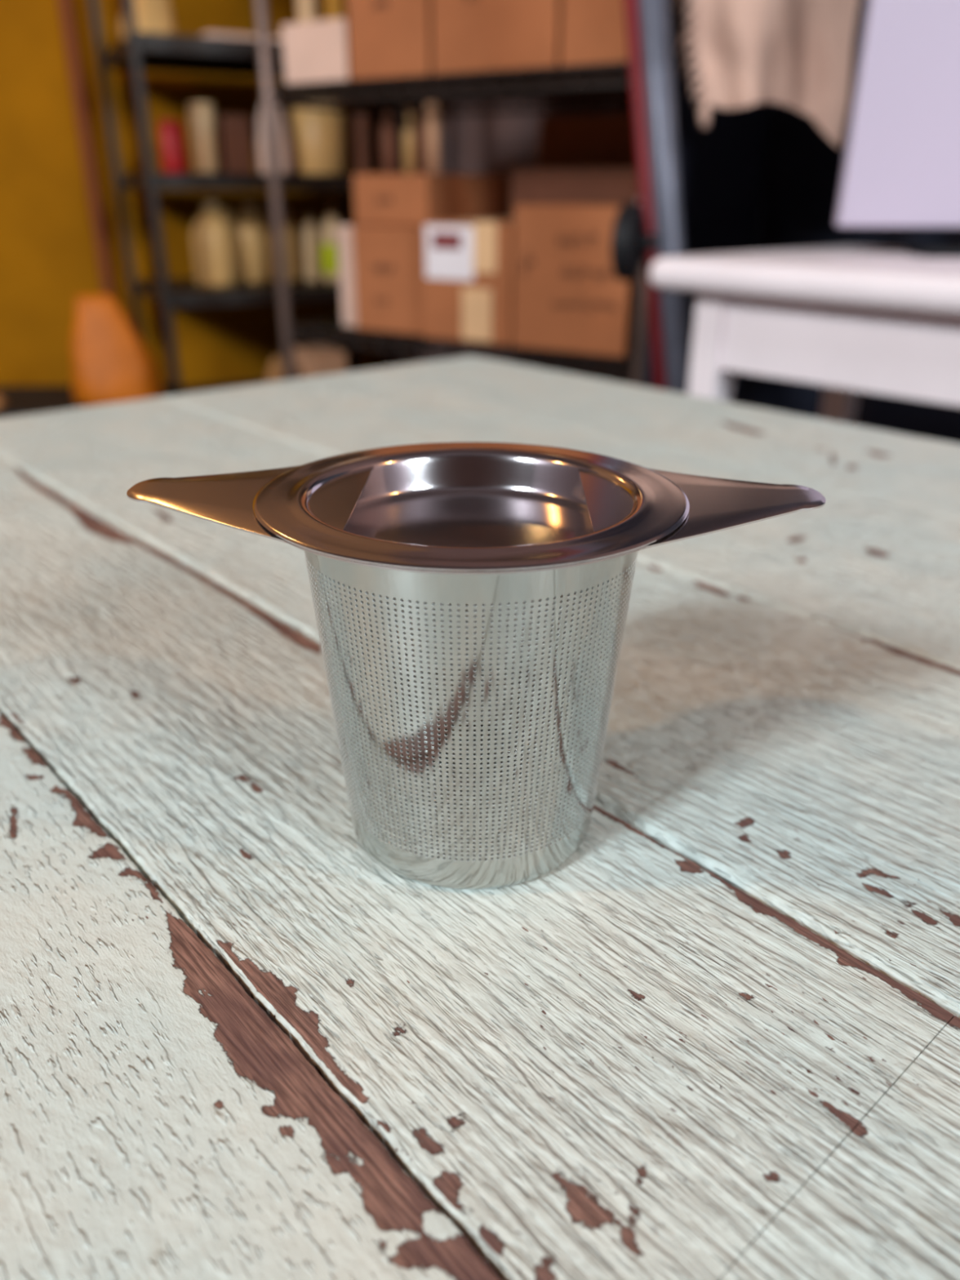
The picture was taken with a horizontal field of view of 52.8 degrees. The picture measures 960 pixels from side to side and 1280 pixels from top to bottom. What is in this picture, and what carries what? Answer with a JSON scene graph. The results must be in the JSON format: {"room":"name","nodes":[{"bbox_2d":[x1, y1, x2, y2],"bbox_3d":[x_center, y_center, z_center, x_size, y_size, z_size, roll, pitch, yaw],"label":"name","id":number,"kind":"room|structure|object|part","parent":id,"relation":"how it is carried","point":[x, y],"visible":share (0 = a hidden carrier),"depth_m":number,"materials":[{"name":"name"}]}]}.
{"room":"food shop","nodes":[
{"label":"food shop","id":0,"kind":"room"},
{"bbox_2d":[0,0,383,386],"bbox_3d":[-1.877,-2.011,1.852,3.482,3.800,0.100,-12,28,-25],"label":"wall","id":1,"kind":"structure","parent":0,"point":[48,255],"depth_m":2.67,"materials":[{"name":"yellow paint"}]},
{"bbox_2d":[57,0,112,294],"bbox_3d":[-1.046,-2.161,2.181,0.022,3.800,0.030,-12,28,-25],"label":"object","id":2,"kind":"structure","parent":1,"relation":"attached to","point":[64,6],"depth_m":2.56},
{"bbox_2d":[373,95,632,384],"bbox_3d":[1.581,-1.450,0.680,0.100,3.800,5.611,-20,32,-37],"label":"wall","id":3,"kind":"structure","parent":0,"point":[486,144],"depth_m":2.60,"materials":[{"name":"brown paint"}]},
{"bbox_3d":[-0.003,0.726,0.613,6.800,0.100,6.097,0,25,0],"label":"floor","id":4,"kind":"structure","parent":0,"visible":0},
{"bbox_2d":[0,384,182,417],"bbox_3d":[-1.014,-0.319,2.193,0.650,0.450,0.320,-1,25,-4],"label":"bench","id":5,"kind":"object","parent":4,"relation":"on","point":[26,399],"visible":0.09,"depth_m":2.11,"materials":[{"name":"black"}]},
{"bbox_2d":[0,395,6,408],"bbox_3d":[-1.053,-0.499,2.010,0.125,0.031,0.101,-1,25,-4],"label":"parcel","id":6,"kind":"object","parent":5,"relation":"on","point":[2,401],"visible":1,"depth_m":2.01,"materials":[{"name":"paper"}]},
{"bbox_2d":[70,292,163,406],"bbox_3d":[-0.773,-0.613,2.033,0.176,0.220,0.131,-1,25,-4],"label":"bag","id":7,"kind":"object","parent":5,"relation":"on","point":[112,363],"visible":0.95,"depth_m":2.00,"materials":[{"name":"paper"}]},
{"bbox_2d":[88,0,408,393],"bbox_3d":[-0.584,-1.206,2.562,0.666,1.750,0.466,-12,28,-25],"label":"metal shelf","id":8,"kind":"object","parent":4,"relation":"on","point":[140,51],"visible":0.38,"depth_m":2.43,"materials":[{"name":"black metal"}]},
{"bbox_3d":[-0.972,-1.227,2.603,0.022,1.750,0.022,-12,28,-25],"label":"post","id":9,"kind":"part","parent":8,"relation":"part of","materials":[{"name":"black metal"}]},
{"bbox_2d":[119,0,175,41],"bbox_3d":[-0.787,-1.469,2.283,0.126,0.102,0.142,-12,28,-25],"label":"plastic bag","id":10,"kind":"object","parent":8,"relation":"on","point":[151,15],"visible":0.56,"depth_m":2.25,"materials":[{"name":"beige plastic"}]},
{"bbox_3d":[-0.764,-1.060,2.248,0.022,1.750,0.022,-12,28,-25],"label":"post","id":11,"kind":"part","parent":8,"relation":"part of","materials":[{"name":"black metal"}]},
{"bbox_2d":[158,120,190,173],"bbox_3d":[-0.749,-1.204,2.366,0.066,0.115,0.053,-12,28,-25],"label":"bottle","id":12,"kind":"object","parent":8,"relation":"on","point":[174,153],"visible":0.87,"depth_m":2.35,"materials":[{"name":"plastic"}]},
{"bbox_3d":[-0.749,-1.251,2.345,0.057,0.012,0.046,-12,28,-25],"label":"can lid","id":13,"kind":"part","parent":12,"relation":"part of","materials":[{"name":"orange plastic"}]},
{"bbox_3d":[-0.583,-1.465,2.442,0.620,0.035,0.420,-12,28,-25],"label":"shelf","id":14,"kind":"part","parent":8,"relation":"part of","materials":[{"name":"black metal"}]},
{"bbox_2d":[188,102,221,173],"bbox_3d":[-0.680,-1.238,2.391,0.064,0.155,0.064,-12,28,-25],"label":"canister","id":15,"kind":"object","parent":8,"relation":"on","point":[202,115],"visible":0.94,"depth_m":2.37,"materials":[{"name":"plastic"}]},
{"bbox_3d":[-0.680,-1.301,2.362,0.061,0.016,0.061,-12,28,-25],"label":"can lid","id":16,"kind":"part","parent":15,"relation":"part of","materials":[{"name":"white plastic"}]},
{"bbox_2d":[191,201,239,287],"bbox_3d":[-0.681,-1.019,2.494,0.093,0.200,0.122,23,33,40],"label":"bottle","id":17,"kind":"object","parent":8,"relation":"on","point":[213,235],"visible":1,"depth_m":2.46,"materials":[{"name":"beige plastic"}]},
{"bbox_3d":[-0.654,-1.079,2.496,0.015,0.068,0.045,23,33,40],"label":"jug handle","id":18,"kind":"part","parent":17,"relation":"part of","materials":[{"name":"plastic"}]},
{"bbox_3d":[-0.586,-0.700,2.798,0.620,0.035,0.420,-12,28,-25],"label":"shelf","id":19,"kind":"part","parent":8,"relation":"part of","materials":[{"name":"black metal"}]},
{"bbox_2d":[215,114,253,173],"bbox_3d":[-0.627,-1.253,2.453,0.064,0.130,0.120,-12,28,-25],"label":"cardboard box","id":20,"kind":"object","parent":8,"relation":"on","point":[233,133],"visible":0.82,"depth_m":2.41,"materials":[{"name":"brown cardboard"}]},
{"bbox_3d":[-0.584,-1.210,2.560,0.620,0.035,0.420,-12,28,-25],"label":"shelf","id":21,"kind":"part","parent":8,"relation":"part of","materials":[{"name":"black metal"}]},
{"bbox_3d":[-0.585,-0.971,2.672,0.620,0.035,0.420,-12,28,-25],"label":"shelf","id":22,"kind":"part","parent":8,"relation":"part of","materials":[{"name":"black metal"}]},
{"bbox_2d":[199,31,282,41],"bbox_3d":[-0.558,-1.449,2.351,0.260,0.012,0.200,-12,28,-25],"label":"book","id":23,"kind":"object","parent":8,"relation":"on","point":[216,34],"visible":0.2,"depth_m":2.25,"materials":[{"name":"paper"}]},
{"bbox_2d":[235,203,272,284],"bbox_3d":[-0.603,-1.053,2.574,0.080,0.195,0.106,23,33,40],"label":"plastic jug","id":24,"kind":"object","parent":8,"relation":"on","point":[251,232],"visible":0.95,"depth_m":2.55,"materials":[{"name":"beige plastic"}]},
{"bbox_3d":[-0.580,-1.110,2.573,0.013,0.065,0.039,23,33,40],"label":"jug handle","id":25,"kind":"part","parent":24,"relation":"part of","materials":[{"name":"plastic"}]},
{"bbox_2d":[265,355,284,382],"bbox_3d":[-0.552,-0.725,2.670,0.086,0.118,0.081,-12,28,-25],"label":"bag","id":26,"kind":"object","parent":8,"relation":"on","point":[275,372],"visible":0.38,"depth_m":2.64,"materials":[{"name":"paper"}]},
{"bbox_2d":[255,93,295,174],"bbox_3d":[-0.526,-1.287,2.458,0.092,0.189,0.091,-12,28,-25],"label":"bottle","id":27,"kind":"object","parent":8,"relation":"on","point":[286,161],"visible":0.66,"depth_m":2.44,"materials":[{"name":"glass"}]},
{"bbox_2d":[270,205,302,282],"bbox_3d":[-0.524,-1.068,2.613,0.067,0.190,0.089,23,33,40],"label":"plastic jug","id":28,"kind":"object","parent":8,"relation":"on","point":[292,245],"visible":0.57,"depth_m":2.60,"materials":[{"name":"beige plastic"}]},
{"bbox_3d":[-0.504,-1.122,2.609,0.011,0.062,0.033,23,33,40],"label":"jug handle","id":29,"kind":"part","parent":28,"relation":"part of","materials":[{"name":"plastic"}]},
{"bbox_2d":[296,0,319,22],"bbox_3d":[-0.436,-1.582,2.460,0.056,0.160,0.056,-12,28,-25],"label":"canister","id":30,"kind":"object","parent":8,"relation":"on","point":[308,11],"visible":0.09,"depth_m":2.44,"materials":[{"name":"white plastic"}]},
{"bbox_2d":[303,213,320,282],"bbox_3d":[-0.454,-1.055,2.609,0.035,0.170,0.044,23,33,40],"label":"plastic jug","id":31,"kind":"object","parent":8,"relation":"on","point":[311,244],"visible":1,"depth_m":2.60,"materials":[{"name":"beige plastic"}]},
{"bbox_2d":[290,97,349,174],"bbox_3d":[-0.418,-1.314,2.534,0.144,0.175,0.144,-12,28,-25],"label":"tub","id":32,"kind":"object","parent":8,"relation":"on","point":[319,137],"visible":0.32,"depth_m":2.49,"materials":[{"name":"plastic"}]},
{"bbox_3d":[-0.418,-1.385,2.500,0.137,0.018,0.137,-12,28,-25],"label":"can lid","id":33,"kind":"part","parent":32,"relation":"part of","materials":[{"name":"black plastic"}]},
{"bbox_2d":[293,344,346,378],"bbox_3d":[-0.450,-0.755,2.727,0.096,0.123,0.180,-12,28,-25],"label":"cardboard box","id":34,"kind":"object","parent":8,"relation":"on","point":[314,360],"visible":0.59,"depth_m":2.65,"materials":[{"name":"brown cardboard"}]},
{"bbox_2d":[321,205,342,282],"bbox_3d":[-0.396,-1.072,2.622,0.057,0.190,0.071,23,33,40],"label":"plastic jug","id":35,"kind":"object","parent":8,"relation":"on","point":[330,247],"visible":0.82,"depth_m":2.60,"materials":[{"name":"beige plastic"}]},
{"bbox_2d":[324,0,346,19],"bbox_3d":[-0.370,-1.605,2.488,0.056,0.180,0.056,-12,28,-25],"label":"canister","id":36,"kind":"object","parent":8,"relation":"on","point":[334,9],"visible":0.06,"depth_m":2.46,"materials":[{"name":"yellow paint"}]},
{"bbox_3d":[-0.403,-1.352,2.877,0.022,1.750,0.022,-12,28,-25],"label":"post","id":37,"kind":"part","parent":8,"relation":"part of","materials":[{"name":"black metal"}]},
{"bbox_2d":[353,107,371,173],"bbox_3d":[-0.314,-1.325,2.577,0.044,0.160,0.044,-12,28,-25],"label":"bottle","id":38,"kind":"object","parent":8,"relation":"on","point":[361,122],"visible":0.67,"depth_m":2.56,"materials":[{"name":"brown glass"}]},
{"bbox_3d":[-0.313,-1.391,2.546,0.038,0.016,0.038,-12,28,-25],"label":"can lid","id":39,"kind":"part","parent":38,"relation":"part of","materials":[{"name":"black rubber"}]},
{"bbox_3d":[-0.195,-1.186,2.522,0.022,1.750,0.022,-12,28,-25],"label":"post","id":40,"kind":"part","parent":8,"relation":"part of","materials":[{"name":"black metal"}]},
{"bbox_2d":[0,355,959,1279],"bbox_3d":[0.006,0.352,0.409,0.715,0.750,0.853,-20,32,-37],"label":"table","id":41,"kind":"object","parent":4,"relation":"on","point":[718,1038],"visible":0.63,"depth_m":0.17,"materials":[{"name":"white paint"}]},
{"bbox_2d":[126,465,826,889],"bbox_3d":[-0.001,0.005,0.184,0.105,0.069,0.074,-14,29,-28],"label":"tea infuser","id":42,"kind":"object","parent":41,"relation":"on","point":[440,800],"visible":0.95,"depth_m":0.16,"materials":[{"name":"metal"}]},
{"bbox_3d":[-0.041,-0.026,0.171,0.040,0.001,0.060,1,25,1],"label":"handle","id":43,"kind":"part","parent":42,"relation":"part of","materials":[{"name":"metal"}]},
{"bbox_2d":[252,441,689,570],"bbox_3d":[-0.002,-0.022,0.171,0.075,0.008,0.075,3,25,6],"label":"rim","id":44,"kind":"object","parent":42,"relation":"on","point":[459,505],"visible":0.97,"depth_m":0.18,"materials":[{"name":"metal"}]},
{"bbox_2d":[303,550,638,889],"bbox_3d":[-0.002,0.006,0.184,0.061,0.068,0.061,1,25,1],"label":"basket","id":45,"kind":"object","parent":42,"relation":"on","point":[440,800],"depth_m":0.16,"materials":[{"name":"metal"}]},
{"bbox_3d":[0.039,-0.025,0.169,0.041,0.001,0.060,1,25,1],"label":"handle","id":46,"kind":"part","parent":42,"relation":"part of","materials":[{"name":"metal"}]},
{"bbox_2d":[253,0,773,404],"bbox_3d":[0.061,-0.952,1.892,0.862,1.860,0.480,15,29,29],"label":"wire rack","id":47,"kind":"object","parent":4,"relation":"on","point":[722,165],"visible":0.4,"depth_m":1.77,"materials":[{"name":"black metal"}]},
{"bbox_3d":[-0.413,-0.965,1.927,0.025,1.850,0.025,15,29,29],"label":"post","id":48,"kind":"part","parent":47,"relation":"part of","materials":[{"name":"grey metal"}]},
{"bbox_2d":[281,17,368,87],"bbox_3d":[-0.233,-1.161,1.939,0.156,0.100,0.300,15,29,29],"label":"cardboard box","id":49,"kind":"object","parent":47,"relation":"on","point":[317,51],"visible":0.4,"depth_m":1.82,"materials":[{"name":"white cardboard"}]},
{"bbox_2d":[337,224,357,327],"bbox_3d":[-0.190,-0.798,2.103,0.046,0.196,0.300,16,29,29],"label":"cardboard box","id":50,"kind":"object","parent":47,"relation":"on","point":[344,233],"visible":0.19,"depth_m":1.99,"materials":[{"name":"white cardboard"}]},
{"bbox_2d":[351,224,423,335],"bbox_3d":[-0.095,-0.767,2.035,0.177,0.198,0.322,15,29,29],"label":"cardboard box","id":51,"kind":"object","parent":47,"relation":"on","point":[388,258],"visible":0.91,"depth_m":1.91,"materials":[{"name":"brown cardboard"}]},
{"bbox_2d":[352,173,511,225],"bbox_3d":[-0.091,-0.900,1.977,0.177,0.089,0.312,15,29,29],"label":"cardboard box","id":52,"kind":"object","parent":51,"relation":"on","point":[393,199],"visible":0.94,"depth_m":1.88,"materials":[{"name":"brown cardboard"}]},
{"bbox_2d":[380,101,397,173],"bbox_3d":[-0.179,-0.981,1.892,0.032,0.125,0.032,15,29,29],"label":"slim bottle","id":53,"kind":"object","parent":52,"relation":"on","point":[388,129],"visible":1,"depth_m":1.89,"materials":[{"name":"glass"}]},
{"bbox_2d":[403,106,419,173],"bbox_3d":[-0.134,-0.975,1.890,0.030,0.115,0.030,15,29,29],"label":"slim bottle","id":54,"kind":"object","parent":52,"relation":"on","point":[408,137],"visible":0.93,"depth_m":1.88,"materials":[{"name":"plastic"}]},
{"bbox_2d":[413,102,426,173],"bbox_3d":[-0.113,-0.961,1.854,0.030,0.120,0.030,16,29,29],"label":"slim bottle","id":55,"kind":"object","parent":52,"relation":"on","point":[420,129],"visible":0.94,"depth_m":1.85,"materials":[{"name":"glass"}]},
{"bbox_2d":[425,102,440,173],"bbox_3d":[-0.088,-0.943,1.819,0.026,0.118,0.026,0,25,0],"label":"cardboard tube","id":56,"kind":"object","parent":52,"relation":"on","point":[433,108],"visible":1,"depth_m":1.81,"materials":[{"name":"brown cardboard"}]},
{"bbox_2d":[346,0,438,83],"bbox_3d":[-0.075,-1.195,1.836,0.180,0.250,0.342,15,29,29],"label":"cardboard box","id":57,"kind":"object","parent":47,"relation":"on","point":[388,38],"visible":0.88,"depth_m":1.73,"materials":[{"name":"brown cardboard"}]},
{"bbox_3d":[-0.167,-1.124,2.272,0.025,1.850,0.025,15,29,29],"label":"post","id":58,"kind":"part","parent":47,"relation":"part of","materials":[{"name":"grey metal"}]},
{"bbox_2d":[273,62,631,117],"bbox_3d":[0.055,-1.045,1.854,0.844,0.033,0.440,15,29,29],"label":"shelf","id":59,"kind":"object","parent":47,"relation":"attached to","point":[555,83],"depth_m":1.79,"materials":[{"name":"black metal"}]},
{"bbox_2d":[291,315,632,377],"bbox_3d":[0.053,-0.640,2.042,0.844,0.033,0.440,15,29,29],"label":"shelf","id":60,"kind":"object","parent":47,"relation":"attached to","point":[335,327],"depth_m":1.89,"materials":[{"name":"black metal"}]},
{"bbox_2d":[421,217,514,346],"bbox_3d":[0.053,-0.716,1.913,0.198,0.211,0.303,15,29,29],"label":"cardboard box","id":61,"kind":"object","parent":47,"relation":"on","point":[468,264],"visible":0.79,"depth_m":1.79,"materials":[{"name":"cardboard"}]},
{"bbox_2d":[431,0,572,78],"bbox_3d":[0.111,-1.148,1.725,0.248,0.260,0.342,15,29,29],"label":"cardboard box","id":62,"kind":"object","parent":47,"relation":"on","point":[468,36],"visible":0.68,"depth_m":1.63,"materials":[{"name":"brown cardboard"}]},
{"bbox_2d":[511,203,638,357],"bbox_3d":[0.237,-0.677,1.798,0.228,0.239,0.307,15,29,29],"label":"cardboard box","id":63,"kind":"object","parent":47,"relation":"on","point":[568,295],"visible":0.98,"depth_m":1.68,"materials":[{"name":"brown cardboard"}]},
{"bbox_2d":[511,168,639,217],"bbox_3d":[0.209,-0.817,2.023,0.286,0.301,0.095,15,29,29],"label":"cardboard box","id":64,"kind":"object","parent":47,"relation":"on","point":[600,185],"visible":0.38,"depth_m":1.94,"materials":[{"name":"brown cardboard"}]},
{"bbox_2d":[538,114,636,168],"bbox_3d":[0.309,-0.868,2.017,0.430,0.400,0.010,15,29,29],"label":"cardboard box","id":65,"kind":"object","parent":47,"relation":"on","point":[602,141],"visible":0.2,"depth_m":2.00,"materials":[{"name":"brown cardboard"}]},
{"bbox_2d":[560,0,628,70],"bbox_3d":[0.294,-1.093,1.622,0.169,0.250,0.340,15,29,29],"label":"cardboard box","id":66,"kind":"object","parent":47,"relation":"on","point":[593,31],"visible":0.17,"depth_m":1.54,"materials":[{"name":"brown cardboard"}]},
{"bbox_3d":[0.276,-0.774,1.525,0.025,1.850,0.025,15,29,29],"label":"post","id":67,"kind":"part","parent":47,"relation":"part of","materials":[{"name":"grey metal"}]},
{"bbox_3d":[0.418,-0.853,1.684,0.012,1.860,0.480,15,29,29],"label":"panel","id":68,"kind":"part","parent":47,"relation":"part of","materials":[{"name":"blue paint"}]},
{"bbox_3d":[0.535,-1.004,1.299,0.540,0.011,0.108,0,25,0],"label":"rail","id":69,"kind":"object","parent":47,"relation":"attached to","visible":0},
{"bbox_2d":[674,0,859,148],"bbox_3d":[0.388,-0.872,1.369,0.285,0.319,0.062,5,25,9],"label":"cloth","id":70,"kind":"object","parent":69,"relation":"hanging from","point":[797,55],"visible":1,"depth_m":1.38,"materials":[{"name":"beige fabric"}]},
{"bbox_2d":[610,0,691,394],"bbox_3d":[0.283,-0.553,1.466,0.304,1.507,0.108,0,25,0],"label":"leaning pole","id":71,"kind":"object","parent":4,"relation":"on","point":[651,228],"visible":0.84,"depth_m":1.41,"materials":[{"name":"grey metal"}]},
{"bbox_3d":[0.222,-0.594,1.447,0.032,0.108,0.108,10,27,19],"label":"knob","id":72,"kind":"part","parent":71,"relation":"part of","materials":[{"name":"black plastic"}]},
{"bbox_3d":[0.262,-0.568,1.473,0.261,1.483,0.022,0,25,0],"label":"red rail","id":73,"kind":"part","parent":71,"relation":"part of","materials":[{"name":"metal"}]},
{"bbox_3d":[0.252,-0.597,1.452,0.061,0.024,0.024,-5,25,-10],"label":"knob stem","id":74,"kind":"part","parent":71,"relation":"part of","materials":[{"name":"black rubber"}]},
{"bbox_2d":[649,245,959,424],"bbox_3d":[0.771,-0.051,1.240,0.500,0.785,1.100,-20,32,-37],"label":"desk","id":75,"kind":"object","parent":4,"relation":"on","point":[848,321],"visible":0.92,"depth_m":1.19,"materials":[{"name":"paint"}]},
{"bbox_3d":[0.322,-0.133,1.459,0.044,0.744,0.044,-20,32,-37],"label":"leg","id":76,"kind":"part","parent":75,"relation":"part of","materials":[{"name":"white paint"}]},
{"bbox_3d":[0.595,-0.234,1.678,0.044,0.744,0.044,-20,32,-37],"label":"leg","id":77,"kind":"part","parent":75,"relation":"part of","materials":[{"name":"white paint"}]},
{"bbox_2d":[835,0,959,257],"bbox_3d":[0.737,-0.753,1.224,0.493,0.500,0.095,3,25,5],"label":"flat panel","id":78,"kind":"object","parent":75,"relation":"on","point":[901,168],"visible":1,"depth_m":1.27,"materials":[{"name":"white plastic"}]},
{"bbox_2d":[738,0,959,444],"bbox_3d":[1.084,-0.723,1.364,0.035,1.900,1.960,-20,32,-37],"label":"board","id":79,"kind":"object","parent":4,"relation":"on","point":[803,172],"visible":0.02,"depth_m":1.86,"materials":[{"name":"black paint"}]}
]}

